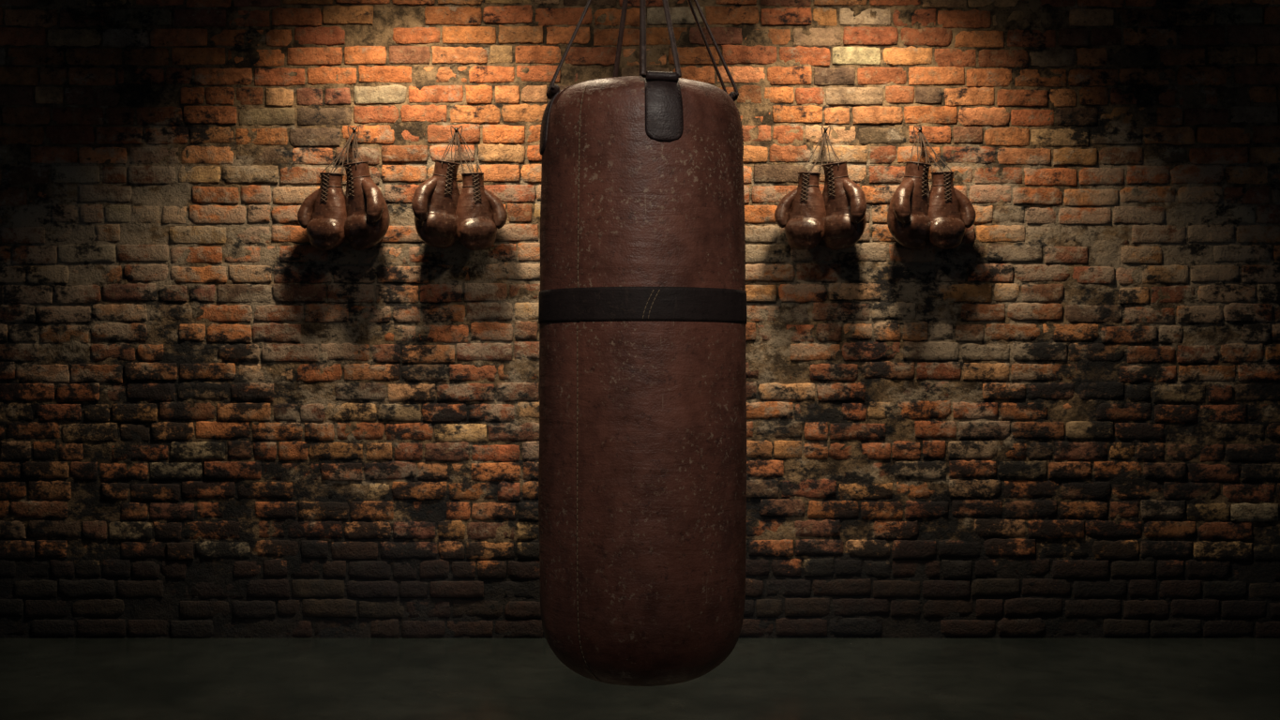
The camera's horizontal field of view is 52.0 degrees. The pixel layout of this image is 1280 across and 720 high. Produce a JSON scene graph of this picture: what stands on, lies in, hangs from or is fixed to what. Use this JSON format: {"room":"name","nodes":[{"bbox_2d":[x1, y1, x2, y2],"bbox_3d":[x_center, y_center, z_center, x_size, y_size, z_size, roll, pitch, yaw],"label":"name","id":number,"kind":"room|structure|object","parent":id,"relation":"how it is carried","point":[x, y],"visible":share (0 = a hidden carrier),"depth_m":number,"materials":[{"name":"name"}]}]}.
{"room":"exercise studio","nodes":[
{"label":"exercise studio","id":0,"kind":"room"},
{"bbox_2d":[0,0,1279,638],"bbox_3d":[0.038,-0.595,5.116,10.734,3.325,0.248,0,0,0],"label":"wall","id":1,"kind":"structure","parent":0,"point":[1061,419],"depth_m":5.00,"materials":[{"name":"brick"}]},
{"bbox_2d":[297,125,390,250],"bbox_3d":[-1.091,-0.647,4.919,0.349,0.479,0.201,0,0,18],"label":"gloves","id":2,"kind":"object","parent":1,"relation":"attached to","point":[361,217],"visible":1,"depth_m":4.86,"materials":[{"name":"leather"}]},
{"bbox_2d":[411,125,507,250],"bbox_3d":[-0.683,-0.648,4.921,0.354,0.480,0.199,0,0,-15],"label":"gloves","id":3,"kind":"object","parent":1,"relation":"attached to","point":[443,216],"visible":1,"depth_m":4.86,"materials":[{"name":"leather"}]},
{"bbox_2d":[774,125,866,250],"bbox_3d":[0.687,-0.648,4.920,0.343,0.479,0.202,0,0,19],"label":"gloves","id":4,"kind":"object","parent":1,"relation":"attached to","point":[836,217],"visible":1,"depth_m":4.86,"materials":[{"name":"leather"}]},
{"bbox_2d":[887,125,976,250],"bbox_3d":[1.070,-0.648,4.919,0.331,0.479,0.201,0,0,-17],"label":"gloves","id":5,"kind":"object","parent":1,"relation":"attached to","point":[917,217],"visible":1,"depth_m":4.86,"materials":[{"name":"leather"}]},
{"bbox_2d":[0,637,1279,719],"bbox_3d":[0.000,1.110,1.620,10.400,0.100,7.240,0,0,0],"label":"floor","id":6,"kind":"structure","parent":0,"point":[92,678],"depth_m":4.31,"materials":[{"name":"concrete"}]},
{"bbox_3d":[0.000,-2.290,1.620,10.400,0.100,7.240,0,0,0],"label":"ceiling","id":7,"kind":"structure","parent":0,"visible":0},
{"bbox_2d":[538,0,747,686],"bbox_3d":[0.005,-0.797,2.678,0.423,2.886,0.426,0,0,0],"label":"bag","id":8,"kind":"object","parent":7,"relation":"hanging from","point":[642,318],"visible":1,"depth_m":2.50,"materials":[{"name":"brown leather"}]}
]}

